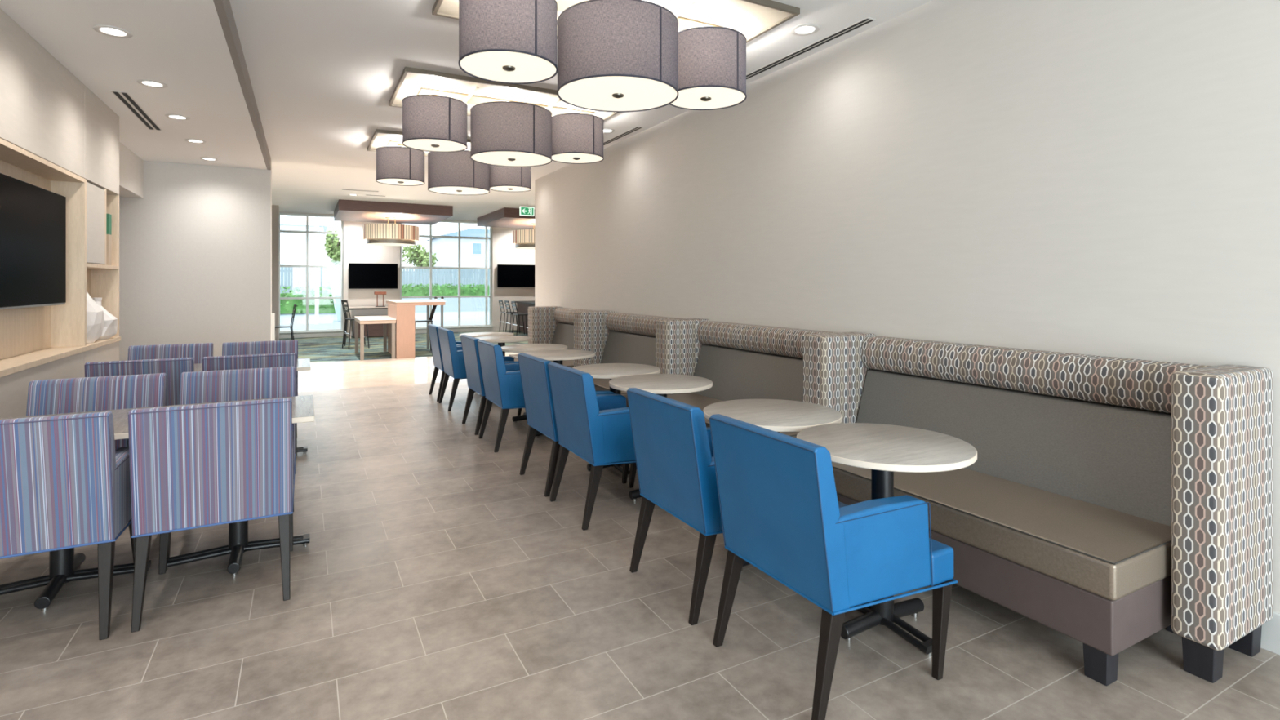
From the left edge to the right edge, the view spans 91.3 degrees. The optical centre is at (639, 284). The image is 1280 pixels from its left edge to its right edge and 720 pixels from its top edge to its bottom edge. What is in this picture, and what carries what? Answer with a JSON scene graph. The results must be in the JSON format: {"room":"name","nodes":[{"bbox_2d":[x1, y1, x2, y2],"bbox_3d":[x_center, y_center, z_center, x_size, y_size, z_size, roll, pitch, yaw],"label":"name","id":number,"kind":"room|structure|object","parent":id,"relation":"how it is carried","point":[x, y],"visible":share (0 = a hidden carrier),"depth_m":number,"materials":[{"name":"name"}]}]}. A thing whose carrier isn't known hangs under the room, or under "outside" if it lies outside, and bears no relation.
{"room":"eatery","nodes":[
{"label":"eatery","id":0,"kind":"room"},
{"bbox_2d":[119,142,143,198],"bbox_3d":[-4.561,-0.240,1.154,3.455,3.300,13.550,0,0,-28],"label":"wall","id":1,"kind":"structure","parent":0,"point":[131,166],"depth_m":7.22,"materials":[{"name":"paint"}]},
{"bbox_2d":[0,0,266,169],"bbox_3d":[-3.842,-1.580,1.416,4.570,0.100,13.330,0,0,-28],"label":"ceiling","id":2,"kind":"structure","parent":0,"point":[181,45],"depth_m":4.38,"materials":[{"name":"white paint"}]},
{"bbox_2d":[92,25,133,38],"bbox_3d":[-3.184,-1.526,3.784,0.188,0.006,0.188,0,0,-28],"label":"recessed light","id":3,"kind":"object","parent":2,"relation":"in","point":[112,31],"visible":1,"depth_m":3.78,"materials":[{"name":"white"}]},
{"bbox_2d":[110,90,162,130],"bbox_3d":[-4.460,-1.527,5.579,0.110,0.005,1.390,0,0,-28],"label":"ceiling vent","id":4,"kind":"object","parent":2,"relation":"in","point":[125,98],"visible":1,"depth_m":5.47,"materials":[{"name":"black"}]},
{"bbox_2d":[136,79,168,88],"bbox_3d":[-3.713,-1.526,4.769,0.188,0.006,0.188,0,0,-28],"label":"recessed light","id":5,"kind":"object","parent":2,"relation":"in","point":[151,83],"visible":1,"depth_m":4.77,"materials":[{"name":"white"}]},
{"bbox_2d":[111,160,271,360],"bbox_3d":[-7.029,-0.340,7.394,4.613,3.500,0.220,0,0,-28],"label":"wall","id":6,"kind":"structure","parent":0,"point":[195,252],"depth_m":8.00,"materials":[{"name":"paint"}]},
{"bbox_2d":[213,0,271,169],"bbox_3d":[-1.810,-1.665,2.507,0.043,0.270,13.330,0,0,-28],"label":"trim","id":7,"kind":"structure","parent":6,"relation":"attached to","point":[223,7],"depth_m":4.52,"materials":[{"name":"grey paint"}]},
{"bbox_2d":[271,204,279,340],"bbox_3d":[-9.811,-0.240,14.538,2.470,3.300,0.300,0,0,-28],"label":"wall pier","id":8,"kind":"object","parent":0,"point":[275,208],"visible":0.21,"depth_m":14.96,"materials":[{"name":"grey paint"}]},
{"bbox_2d":[271,160,534,221],"bbox_3d":[-5.447,-1.990,13.312,15.400,0.200,9.650,0,0,-28],"label":"ceiling","id":9,"kind":"structure","parent":0,"point":[300,188],"depth_m":13.09,"materials":[{"name":"white paint"}]},
{"bbox_2d":[333,199,453,245],"bbox_3d":[-6.237,-1.433,15.692,2.480,0.915,2.650,0,0,-28],"label":"drum chandelier","id":10,"kind":"object","parent":9,"relation":"attached to","point":[379,234],"depth_m":14.96,"materials":[{"name":"brown wood"}]},
{"bbox_2d":[367,243,414,245],"bbox_3d":[-6.163,-0.988,15.533,1.120,0.025,1.120,0,0,-28],"label":"diffuser","id":11,"kind":"object","parent":10,"relation":"attached to","point":[378,244],"depth_m":15.43,"materials":[{"name":"beige plastic"}]},
{"bbox_2d":[476,207,534,248],"bbox_3d":[-2.894,-1.433,17.203,2.480,0.915,2.750,0,0,-28],"label":"drum chandelier","id":12,"kind":"object","parent":9,"relation":"attached to","point":[522,238],"depth_m":16.53,"materials":[{"name":"brown wood"}]},
{"bbox_2d":[520,200,533,216],"bbox_3d":[-2.539,-1.715,14.069,0.330,0.350,0.048,0,0,-28],"label":"exit sign","id":13,"kind":"object","parent":9,"relation":"hanging from","point":[524,211],"visible":1,"depth_m":14.05,"materials":[{"name":"green plastic"}]},
{"bbox_2d":[279,329,528,362],"bbox_3d":[-6.209,1.460,14.731,15.000,0.100,6.430,0,0,-28],"label":"floor","id":14,"kind":"structure","parent":0,"point":[327,348],"depth_m":13.99,"materials":[{"name":"carpet"}]},
{"bbox_2d":[275,304,296,340],"bbox_3d":[-8.109,0.938,14.263,0.474,0.947,0.444,0,0,-34],"label":"chair","id":15,"kind":"object","parent":14,"relation":"on","point":[291,326],"visible":0.77,"depth_m":14.21,"materials":[{"name":"black metal"}]},
{"bbox_2d":[341,299,368,349],"bbox_3d":[-6.288,0.877,13.813,0.474,1.068,0.444,0,0,-43],"label":"spindle chair","id":16,"kind":"object","parent":14,"relation":"on","point":[342,300],"visible":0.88,"depth_m":13.72,"materials":[{"name":"black metal"}]},
{"bbox_2d":[345,306,387,337],"bbox_3d":[-7.286,1.010,16.916,1.170,0.800,0.800,0,0,-28],"label":"table","id":17,"kind":"object","parent":14,"relation":"on","point":[374,330],"visible":0.44,"depth_m":16.64,"materials":[{"name":"brown wood"}]},
{"bbox_2d":[354,315,395,359],"bbox_3d":[-5.245,1.035,12.365,0.630,0.750,1.470,0,0,-28],"label":"table","id":18,"kind":"object","parent":14,"relation":"on","point":[362,320],"visible":1,"depth_m":11.87,"materials":[{"name":"beige laminate"}]},
{"bbox_2d":[385,299,445,358],"bbox_3d":[-4.625,0.873,12.840,0.920,1.075,1.720,0,0,-28],"label":"table","id":19,"kind":"object","parent":14,"relation":"on","point":[402,310],"visible":0.94,"depth_m":12.00,"materials":[{"name":"brown wood"}]},
{"bbox_2d":[414,305,436,351],"bbox_3d":[-4.501,0.914,13.020,0.495,0.994,0.444,0,0,-28],"label":"spindle chair","id":20,"kind":"object","parent":14,"relation":"on","point":[433,308],"visible":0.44,"depth_m":12.99,"materials":[{"name":"black metal"}]},
{"bbox_2d":[504,300,524,334],"bbox_3d":[-3.556,0.937,17.727,0.473,0.950,0.444,0,0,-28],"label":"counter stool","id":21,"kind":"object","parent":14,"relation":"on","point":[506,301],"visible":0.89,"depth_m":17.65,"materials":[{"name":"black metal"}]},
{"bbox_2d":[511,301,528,335],"bbox_3d":[-3.242,0.937,17.101,0.473,0.950,0.444,0,0,-28],"label":"counter stool","id":22,"kind":"object","parent":14,"relation":"on","point":[512,302],"visible":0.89,"depth_m":17.07,"materials":[{"name":"black metal"}]},
{"bbox_2d":[515,300,534,333],"bbox_3d":[-2.896,0.960,17.968,0.700,0.900,2.800,0,0,-28],"label":"table","id":23,"kind":"object","parent":14,"relation":"on","point":[522,306],"visible":0.2,"depth_m":18.42,"materials":[{"name":"black"}]},
{"bbox_2d":[279,211,534,333],"bbox_3d":[-7.659,-0.390,17.431,15.400,3.600,0.300,0,0,-28],"label":"wall","id":24,"kind":"structure","parent":0,"point":[355,249],"depth_m":17.61,"materials":[{"name":"paint"}]},
{"bbox_2d":[279,212,342,332],"bbox_3d":[-8.807,-0.300,16.769,1.550,3.160,0.100,0,0,-28],"label":"window","id":25,"kind":"structure","parent":24,"relation":"in","point":[307,232],"depth_m":16.69,"materials":[{"name":"white paint"}]},
{"bbox_2d":[348,262,397,288],"bbox_3d":[-7.385,-0.225,17.360,1.255,0.700,0.083,0,0,-28],"label":"television","id":26,"kind":"object","parent":24,"relation":"attached to","point":[361,276],"visible":1,"depth_m":17.31,"materials":[{"name":"black plastic"}]},
{"bbox_2d":[279,327,492,338],"bbox_3d":[-6.950,1.355,17.633,5.640,0.110,0.015,0,0,-28],"label":"baseboard","id":27,"kind":"structure","parent":24,"relation":"attached to","point":[475,329],"depth_m":16.96,"materials":[{"name":"white paint"}]},
{"bbox_2d":[400,220,492,328],"bbox_3d":[-5.684,-0.300,18.446,2.640,3.160,0.100,0,0,-28],"label":"window","id":28,"kind":"structure","parent":24,"relation":"in","point":[459,268],"depth_m":18.58,"materials":[{"name":"white paint"}]},
{"bbox_2d":[497,264,534,287],"bbox_3d":[-3.771,-0.255,19.301,1.280,0.690,0.083,0,0,-28],"label":"television","id":29,"kind":"object","parent":24,"relation":"attached to","point":[508,275],"visible":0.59,"depth_m":19.23,"materials":[{"name":"black"}]},
{"bbox_2d":[229,0,933,182],"bbox_3d":[-0.128,-1.755,3.507,3.867,0.150,13.500,0,0,-28],"label":"ceiling","id":30,"kind":"structure","parent":0,"point":[324,75],"depth_m":4.61,"materials":[{"name":"white paint"}]},
{"bbox_2d":[367,128,531,195],"bbox_3d":[-2.243,-1.409,7.717,1.970,0.542,1.070,0,0,-28],"label":"pendant light","id":31,"kind":"object","parent":30,"relation":"hanging from","point":[455,173],"visible":0.8,"depth_m":7.39,"materials":[{"name":"grey fabric"}]},
{"bbox_2d":[377,178,423,185],"bbox_3d":[-2.829,-1.213,7.402,0.524,0.004,0.524,0,0,-28],"label":"diffuser","id":32,"kind":"object","parent":31,"relation":"attached to","point":[387,181],"depth_m":7.39,"materials":[{"name":"beige plastic"}]},
{"bbox_2d":[428,186,488,195],"bbox_3d":[-2.230,-1.158,7.724,0.720,0.004,0.720,0,0,-28],"label":"diffuser","id":33,"kind":"object","parent":31,"relation":"attached to","point":[453,190],"depth_m":7.69,"materials":[{"name":"beige plastic"}]},
{"bbox_2d":[489,186,530,191],"bbox_3d":[-1.662,-1.228,8.029,0.512,0.004,0.512,0,0,-28],"label":"diffuser","id":34,"kind":"object","parent":31,"relation":"attached to","point":[502,188],"depth_m":8.03,"materials":[{"name":"beige"}]},
{"bbox_2d":[388,66,617,167],"bbox_3d":[-1.198,-1.409,5.770,1.970,0.542,1.070,0,0,-28],"label":"pendant light","id":35,"kind":"object","parent":30,"relation":"hanging from","point":[512,125],"visible":1,"depth_m":5.45,"materials":[{"name":"grey fabric"}]},
{"bbox_2d":[403,138,466,151],"bbox_3d":[-1.784,-1.213,5.455,0.524,0.004,0.524,0,0,-28],"label":"diffuser","id":36,"kind":"object","parent":35,"relation":"attached to","point":[422,144],"depth_m":5.44,"materials":[{"name":"beige"}]},
{"bbox_2d":[471,151,551,166],"bbox_3d":[-1.184,-1.158,5.777,0.720,0.004,0.720,0,0,-28],"label":"diffuser","id":37,"kind":"object","parent":35,"relation":"attached to","point":[501,158],"depth_m":5.73,"materials":[{"name":"beige"}]},
{"bbox_2d":[551,153,603,163],"bbox_3d":[-0.616,-1.228,6.082,0.512,0.004,0.512,0,0,-28],"label":"diffuser","id":38,"kind":"object","parent":35,"relation":"attached to","point":[559,157],"depth_m":6.08,"materials":[{"name":"beige"}]},
{"bbox_2d":[431,0,799,112],"bbox_3d":[-0.147,-1.409,3.814,1.970,0.542,1.070,0,0,-28],"label":"pendant light","id":39,"kind":"object","parent":30,"relation":"hanging from","point":[606,55],"visible":1,"depth_m":3.58,"materials":[{"name":"grey fabric"}]},
{"bbox_2d":[460,51,555,82],"bbox_3d":[-0.733,-1.213,3.500,0.524,0.004,0.524,0,0,-28],"label":"diffuser","id":40,"kind":"object","parent":39,"relation":"attached to","point":[491,66],"depth_m":3.47,"materials":[{"name":"beige plastic"}]},
{"bbox_2d":[558,75,676,111],"bbox_3d":[-0.134,-1.158,3.821,0.720,0.004,0.720,0,0,-28],"label":"diffuser","id":41,"kind":"object","parent":39,"relation":"attached to","point":[595,93],"depth_m":3.78,"materials":[{"name":"beige"}]},
{"bbox_2d":[671,86,745,109],"bbox_3d":[0.434,-1.228,4.127,0.512,0.004,0.512,0,0,-28],"label":"diffuser","id":42,"kind":"object","parent":39,"relation":"attached to","point":[689,97],"depth_m":4.11,"materials":[{"name":"beige plastic"}]},
{"bbox_2d":[603,126,642,145],"bbox_3d":[-0.358,-1.677,7.345,0.070,0.005,1.520,0,0,-28],"label":"ceiling vent","id":43,"kind":"object","parent":30,"relation":"in","point":[636,128],"visible":0.64,"depth_m":7.03,"materials":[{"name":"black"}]},
{"bbox_2d":[790,23,819,35],"bbox_3d":[1.087,-1.676,4.125,0.188,0.006,0.188,0,0,-28],"label":"recessed light","id":44,"kind":"object","parent":30,"relation":"in","point":[804,29],"visible":1,"depth_m":4.13,"materials":[{"name":"white"}]},
{"bbox_2d":[746,17,875,79],"bbox_3d":[1.095,-1.677,4.640,0.070,0.005,1.560,0,0,-28],"label":"ceiling vent","id":45,"kind":"object","parent":30,"relation":"in","point":[868,20],"visible":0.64,"depth_m":4.40,"materials":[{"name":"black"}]},
{"bbox_2d":[0,352,1279,719],"bbox_3d":[-0.831,1.460,4.718,15.000,0.100,16.300,0,0,-28],"label":"floor","id":46,"kind":"structure","parent":0,"point":[434,579],"depth_m":2.57,"materials":[{"name":"tile"}]},
{"bbox_2d":[0,8,120,417],"bbox_3d":[-2.309,-0.060,0.902,0.276,2.940,10.775,0,0,-28],"label":"built-in wall unit","id":47,"kind":"object","parent":46,"relation":"on","point":[57,136],"visible":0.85,"depth_m":4.48,"materials":[{"name":"beige laminate"}]},
{"bbox_2d":[0,173,66,310],"bbox_3d":[-3.622,-0.250,3.333,0.128,0.800,2.900,0,0,-28],"label":"television","id":48,"kind":"object","parent":47,"relation":"attached to","point":[33,218],"visible":1,"depth_m":4.05,"materials":[{"name":"black plastic"}]},
{"bbox_2d":[86,278,104,343],"bbox_3d":[-4.514,0.215,5.084,0.316,0.520,0.370,0,0,7],"label":"vase","id":49,"kind":"object","parent":47,"relation":"on","point":[95,313],"visible":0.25,"depth_m":5.05,"materials":[{"name":"white ceramic"}]},
{"bbox_2d":[86,262,118,269],"bbox_3d":[-4.598,-0.150,5.222,0.197,0.030,0.952,0,0,-28],"label":"shelf","id":50,"kind":"object","parent":47,"relation":"attached to","point":[89,265],"depth_m":5.27,"materials":[{"name":"brown wood"}]},
{"bbox_2d":[92,297,117,340],"bbox_3d":[-4.699,0.295,5.421,0.270,0.360,0.434,0,0,-28],"label":"vase","id":51,"kind":"object","parent":47,"relation":"on","point":[110,326],"visible":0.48,"depth_m":5.39,"materials":[{"name":"white ceramic"}]},
{"bbox_2d":[106,213,111,265],"bbox_3d":[-4.694,-0.390,5.464,0.110,0.450,0.090,0,0,-28],"label":"display box","id":52,"kind":"object","parent":47,"relation":"on","point":[108,217],"visible":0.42,"depth_m":5.46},
{"bbox_2d":[0,411,135,639],"bbox_3d":[-2.523,0.960,2.651,0.584,0.900,0.695,0,0,-28],"label":"armchair","id":53,"kind":"object","parent":46,"relation":"on","point":[64,483],"visible":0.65,"depth_m":2.45,"materials":[{"name":"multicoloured fabric"}]},
{"bbox_2d":[0,405,167,610],"bbox_3d":[-2.687,1.032,2.910,0.690,0.757,0.670,0,0,-28],"label":"square table","id":54,"kind":"object","parent":46,"relation":"on","point":[64,565],"visible":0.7,"depth_m":2.88,"materials":[{"name":"black metal"}]},
{"bbox_2d":[26,373,166,560],"bbox_3d":[-2.822,0.960,3.173,0.584,0.900,0.695,0,0,-28],"label":"armchair","id":55,"kind":"object","parent":46,"relation":"on","point":[68,395],"visible":0.11,"depth_m":3.40,"materials":[{"name":"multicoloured fabric"}]},
{"bbox_2d":[84,357,194,406],"bbox_3d":[-3.514,0.960,4.503,0.584,0.900,0.695,0,0,-28],"label":"armchair","id":56,"kind":"object","parent":46,"relation":"on","point":[173,368],"visible":0.09,"depth_m":4.24,"materials":[{"name":"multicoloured fabric"}]},
{"bbox_2d":[127,342,213,364],"bbox_3d":[-3.825,0.960,5.041,0.584,0.900,0.695,0,0,-28],"label":"armchair","id":57,"kind":"object","parent":46,"relation":"on","point":[197,351],"visible":0.07,"depth_m":5.28,"materials":[{"name":"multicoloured fabric"}]},
{"bbox_2d":[128,397,294,632],"bbox_3d":[-1.970,0.960,2.959,0.584,0.900,0.695,0,0,-28],"label":"armchair","id":58,"kind":"object","parent":46,"relation":"on","point":[209,464],"visible":1,"depth_m":2.68,"materials":[{"name":"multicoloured fabric"}]},
{"bbox_2d":[167,366,295,560],"bbox_3d":[-2.245,0.960,3.472,0.584,0.900,0.695,0,0,-28],"label":"armchair","id":59,"kind":"object","parent":46,"relation":"on","point":[223,385],"visible":0.19,"depth_m":3.70,"materials":[{"name":"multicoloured fabric"}]},
{"bbox_2d":[158,395,315,575],"bbox_3d":[-2.076,1.032,3.238,0.690,0.757,0.670,0,0,-28],"label":"square table","id":60,"kind":"object","parent":46,"relation":"on","point":[303,408],"visible":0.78,"depth_m":3.20,"materials":[{"name":"beige"}]},
{"bbox_2d":[202,352,297,474],"bbox_3d":[-2.963,0.960,4.810,0.584,0.900,0.695,0,0,-28],"label":"armchair","id":61,"kind":"object","parent":46,"relation":"on","point":[289,359],"visible":0.2,"depth_m":4.51,"materials":[{"name":"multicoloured fabric"}]},
{"bbox_2d":[222,339,297,429],"bbox_3d":[-3.239,0.960,5.322,0.584,0.900,0.695,0,0,-28],"label":"armchair","id":62,"kind":"object","parent":46,"relation":"on","point":[228,348],"visible":0.1,"depth_m":5.56,"materials":[{"name":"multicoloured fabric"}]},
{"bbox_2d":[295,358,311,453],"bbox_3d":[-3.065,1.032,5.079,0.690,0.757,0.670,0,0,-28],"label":"square table","id":63,"kind":"object","parent":46,"relation":"on","point":[302,364],"visible":0.09,"depth_m":5.17,"materials":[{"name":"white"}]},
{"bbox_2d":[427,324,462,401],"bbox_3d":[-2.277,0.960,7.926,0.695,0.900,0.584,0,0,-28],"label":"armchair","id":64,"kind":"object","parent":46,"relation":"on","point":[433,329],"visible":0.34,"depth_m":7.76,"materials":[{"name":"blue leather"}]},
{"bbox_2d":[437,327,466,411],"bbox_3d":[-1.965,0.960,7.345,0.695,0.900,0.584,0,0,-28],"label":"armchair","id":65,"kind":"object","parent":46,"relation":"on","point":[452,357],"visible":0.52,"depth_m":7.01,"materials":[{"name":"blue leather"}]},
{"bbox_2d":[459,332,513,392],"bbox_3d":[-1.992,1.028,8.136,0.686,0.765,0.686,0,0,-28],"label":"round table","id":66,"kind":"object","parent":46,"relation":"on","point":[474,335],"visible":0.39,"depth_m":8.07,"materials":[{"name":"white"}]},
{"bbox_2d":[460,334,521,435],"bbox_3d":[-1.378,0.960,6.252,0.695,0.900,0.584,0,0,-28],"label":"armchair","id":67,"kind":"object","parent":46,"relation":"on","point":[469,344],"visible":0.37,"depth_m":6.06,"materials":[{"name":"blue leather"}]},
{"bbox_2d":[476,339,524,452],"bbox_3d":[-1.054,0.960,5.649,0.695,0.900,0.584,0,0,-28],"label":"armchair","id":68,"kind":"object","parent":46,"relation":"on","point":[502,382],"visible":0.56,"depth_m":5.33,"materials":[{"name":"blue leather"}]},
{"bbox_2d":[475,335,530,355],"bbox_3d":[-1.665,1.028,7.528,0.686,0.765,0.686,0,0,-28],"label":"round table","id":69,"kind":"object","parent":46,"relation":"on","point":[501,340],"visible":0.39,"depth_m":7.46,"materials":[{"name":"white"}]},
{"bbox_2d":[501,343,567,422],"bbox_3d":[-1.093,1.028,6.462,0.686,0.765,0.686,0,0,-28],"label":"round table","id":70,"kind":"object","parent":46,"relation":"on","point":[523,348],"visible":0.49,"depth_m":6.38,"materials":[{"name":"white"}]},
{"bbox_2d":[528,306,563,343],"bbox_3d":[-1.338,0.864,8.896,0.464,1.092,0.220,0,0,-28],"label":"divider","id":71,"kind":"object","parent":46,"relation":"on","point":[542,324],"visible":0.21,"depth_m":8.77,"materials":[{"name":"fabric"}]},
{"bbox_2d":[509,307,595,368],"bbox_3d":[-1.078,0.873,8.065,0.822,1.075,1.484,0,0,-28],"label":"bench","id":72,"kind":"object","parent":46,"relation":"on","point":[563,335],"visible":0.12,"depth_m":8.44,"materials":[{"name":"grey fabric"}]},
{"bbox_2d":[510,354,573,368],"bbox_3d":[-1.169,1.024,8.016,0.615,0.147,1.460,0,0,-28],"label":"seat cushion","id":73,"kind":"object","parent":72,"relation":"on","point":[570,363],"depth_m":7.73,"materials":[{"name":"beige leather"}]},
{"bbox_2d":[524,349,595,437],"bbox_3d":[-0.766,1.028,5.854,0.686,0.765,0.686,0,0,-28],"label":"round table","id":74,"kind":"object","parent":46,"relation":"on","point":[557,356],"visible":0.43,"depth_m":5.75,"materials":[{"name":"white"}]},
{"bbox_2d":[517,352,629,497],"bbox_3d":[-0.467,0.960,4.556,0.695,0.900,0.584,0,0,-28],"label":"armchair","id":75,"kind":"object","parent":46,"relation":"on","point":[534,371],"visible":0.43,"depth_m":4.36,"materials":[{"name":"blue leather"}]},
{"bbox_2d":[547,362,637,530],"bbox_3d":[-0.162,0.960,3.988,0.695,0.900,0.584,0,0,-28],"label":"armchair","id":76,"kind":"object","parent":46,"relation":"on","point":[597,428],"visible":0.74,"depth_m":3.70,"materials":[{"name":"blue leather"}]},
{"bbox_2d":[573,310,616,367],"bbox_3d":[-0.528,0.864,7.387,0.464,1.092,0.225,0,0,-28],"label":"divider","id":77,"kind":"object","parent":46,"relation":"on","point":[591,332],"visible":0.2,"depth_m":7.26,"materials":[{"name":"fabric"}]},
{"bbox_2d":[572,363,660,476],"bbox_3d":[-0.189,1.028,4.779,0.686,0.765,0.686,0,0,-28],"label":"round table","id":78,"kind":"object","parent":46,"relation":"on","point":[601,371],"visible":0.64,"depth_m":4.71,"materials":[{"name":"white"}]},
{"bbox_2d":[592,312,681,407],"bbox_3d":[-0.212,0.873,6.452,0.822,1.075,1.714,0,0,-28],"label":"bench","id":79,"kind":"object","parent":46,"relation":"on","point":[632,338],"visible":0.09,"depth_m":6.72,"materials":[{"name":"grey fabric"}]},
{"bbox_2d":[592,377,628,407],"bbox_3d":[-0.303,1.024,6.404,0.615,0.147,1.690,0,0,-28],"label":"seat cushion","id":80,"kind":"object","parent":79,"relation":"on","point":[600,384],"depth_m":5.93,"materials":[{"name":"beige leather"}]},
{"bbox_2d":[608,373,712,501],"bbox_3d":[0.138,1.028,4.172,0.686,0.765,0.686,0,0,-28],"label":"round table","id":81,"kind":"object","parent":46,"relation":"on","point":[661,384],"visible":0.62,"depth_m":4.08,"materials":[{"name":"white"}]},
{"bbox_2d":[626,387,724,625],"bbox_3d":[0.375,0.960,2.989,0.695,0.900,0.584,0,0,-28],"label":"armchair","id":82,"kind":"object","parent":46,"relation":"on","point":[673,445],"visible":0.49,"depth_m":2.73,"materials":[{"name":"blue leather"}]},
{"bbox_2d":[655,318,709,394],"bbox_3d":[0.389,0.864,5.680,0.464,1.092,0.210,0,0,-28],"label":"divider","id":83,"kind":"object","parent":46,"relation":"on","point":[677,346],"visible":0.23,"depth_m":5.56,"materials":[{"name":"fabric"}]},
{"bbox_2d":[666,320,838,438],"bbox_3d":[0.693,0.873,4.768,0.822,1.075,1.679,0,0,-28],"label":"bench","id":84,"kind":"object","parent":46,"relation":"on","point":[740,361],"visible":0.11,"depth_m":4.96,"materials":[{"name":"grey fabric"}]},
{"bbox_2d":[666,392,799,438],"bbox_3d":[0.602,1.024,4.719,0.615,0.147,1.655,0,0,-28],"label":"seat cushion","id":85,"kind":"object","parent":84,"relation":"on","point":[700,400],"depth_m":5.16,"materials":[{"name":"beige leather"}]},
{"bbox_2d":[703,399,842,570],"bbox_3d":[0.667,1.028,3.185,0.686,0.765,0.686,0,0,-28],"label":"round table","id":86,"kind":"object","parent":46,"relation":"on","point":[778,415],"visible":0.41,"depth_m":3.15,"materials":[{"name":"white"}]},
{"bbox_2d":[709,413,957,719],"bbox_3d":[0.711,0.960,2.363,0.695,0.900,0.584,0,0,-28],"label":"armchair","id":87,"kind":"object","parent":46,"relation":"on","point":[783,516],"visible":1,"depth_m":2.12,"materials":[{"name":"blue leather"}]},
{"bbox_2d":[803,332,875,423],"bbox_3d":[1.282,0.864,4.017,0.464,1.092,0.195,0,0,-28],"label":"divider","id":88,"kind":"object","parent":46,"relation":"on","point":[834,372],"visible":0.26,"depth_m":3.90,"materials":[{"name":"fabric"}]},
{"bbox_2d":[796,422,977,656],"bbox_3d":[0.996,1.028,2.573,0.686,0.765,0.686,0,0,-28],"label":"round table","id":89,"kind":"object","parent":46,"relation":"on","point":[885,450],"visible":0.86,"depth_m":2.51,"materials":[{"name":"beige laminate"}]},
{"bbox_2d":[831,336,1212,685],"bbox_3d":[1.592,0.873,3.092,0.822,1.075,1.722,0,0,-28],"label":"bench","id":90,"kind":"object","parent":46,"relation":"on","point":[1060,519],"visible":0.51,"depth_m":2.72,"materials":[{"name":"brown fabric"}]},
{"bbox_2d":[831,462,1170,600],"bbox_3d":[1.501,1.024,3.043,0.615,0.147,1.698,0,0,-28],"label":"seat cushion","id":91,"kind":"object","parent":90,"relation":"on","point":[1099,549],"depth_m":2.53,"materials":[{"name":"beige leather"}]},
{"bbox_2d":[1170,364,1273,683],"bbox_3d":[2.181,0.864,2.343,0.464,1.092,0.150,0,0,-28],"label":"divider","id":92,"kind":"object","parent":46,"relation":"on","point":[1222,415],"visible":1,"depth_m":2.25,"materials":[{"name":"fabric"}]},
{"bbox_2d":[534,0,1279,613],"bbox_3d":[4.059,-0.340,5.631,5.920,3.500,13.280,0,0,-28],"label":"wall","id":93,"kind":"structure","parent":0,"point":[1087,177],"depth_m":3.43,"materials":[{"name":"paint"}]},
{"bbox_2d":[1260,611,1279,655],"bbox_3d":[1.445,1.333,4.227,0.014,0.155,13.280,0,0,-28],"label":"baseboard","id":94,"kind":"structure","parent":93,"relation":"attached to","point":[1270,631],"depth_m":2.40,"materials":[{"name":"white paint"}]},
{"label":"outside","id":95,"kind":"structure","parent":0,"visible":0},
{"bbox_2d":[280,311,488,330],"bbox_3d":[-2.103,1.451,25.051,80.000,0.559,7.870,0,0,-28],"label":"pavement","id":96,"kind":"structure","parent":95,"point":[450,318],"depth_m":22.13,"materials":[{"name":"grey concrete"}]},
{"bbox_2d":[313,216,320,324],"bbox_3d":[-10.548,-1.191,20.442,0.200,5.000,0.160,0,0,-28],"label":"lamp post","id":97,"kind":"object","parent":96,"relation":"on","point":[317,273],"visible":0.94,"depth_m":20.40,"materials":[{"name":"white metal"}]},
{"bbox_2d":[329,280,340,321],"bbox_3d":[-10.298,0.575,21.711,0.794,1.400,0.794,0,0,-28],"label":"planter","id":98,"kind":"object","parent":96,"relation":"on","point":[335,285],"visible":0.44,"depth_m":21.35,"materials":[{"name":"white"}]},
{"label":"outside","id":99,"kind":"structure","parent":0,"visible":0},
{"bbox_2d":[280,276,488,315],"bbox_3d":[-25.966,-0.283,69.484,80.000,3.508,93.000,0,0,-28],"label":"road","id":100,"kind":"structure","parent":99,"point":[473,304],"depth_m":29.95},
{"bbox_2d":[280,224,328,285],"bbox_3d":[-32.897,-2.448,53.275,11.150,5.300,9.700,0,0,-28],"label":"house","id":101,"kind":"structure","parent":100,"relation":"on","point":[292,245],"depth_m":50.91,"materials":[{"name":"white"}]},
{"bbox_2d":[280,285,335,314],"bbox_3d":[-14.242,0.606,24.130,6.077,1.155,1.110,0,0,-28],"label":"hedge","id":102,"kind":"object","parent":100,"relation":"on","point":[326,305],"visible":0.28,"depth_m":24.43,"materials":[{"name":"green plant"}]},
{"bbox_2d":[323,230,340,265],"bbox_3d":[-21.904,-1.693,45.005,1.507,4.353,1.448,0,0,-28],"label":"tree","id":103,"kind":"object","parent":100,"relation":"on","point":[332,244],"visible":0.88,"depth_m":44.68,"materials":[{"name":"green plant"}]},
{"bbox_2d":[280,266,488,293],"bbox_3d":[-13.762,-0.310,42.580,48.045,1.690,0.072,0,0,-28],"label":"fence","id":104,"kind":"object","parent":100,"relation":"on","point":[293,277],"visible":0.07,"depth_m":41.64,"materials":[{"name":"white"}]},
{"bbox_2d":[401,243,438,276],"bbox_3d":[-16.115,-1.226,45.843,2.535,3.559,2.508,0,0,-28],"label":"tree","id":105,"kind":"object","parent":100,"relation":"on","point":[420,258],"visible":0.79,"depth_m":45.48,"materials":[{"name":"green plant"}]},
{"bbox_2d":[401,283,488,296],"bbox_3d":[-10.335,0.343,39.855,14.812,0.871,1.326,0,0,-28],"label":"hedge","id":106,"kind":"object","parent":100,"relation":"on","point":[417,290],"visible":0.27,"depth_m":38.52,"materials":[{"name":"green plant"}]},
{"bbox_2d":[426,228,488,285],"bbox_3d":[-13.954,-2.216,54.936,8.300,5.250,6.700,0,0,-28],"label":"house","id":107,"kind":"structure","parent":100,"relation":"on","point":[472,251],"depth_m":51.50,"materials":[{"name":"grey"}]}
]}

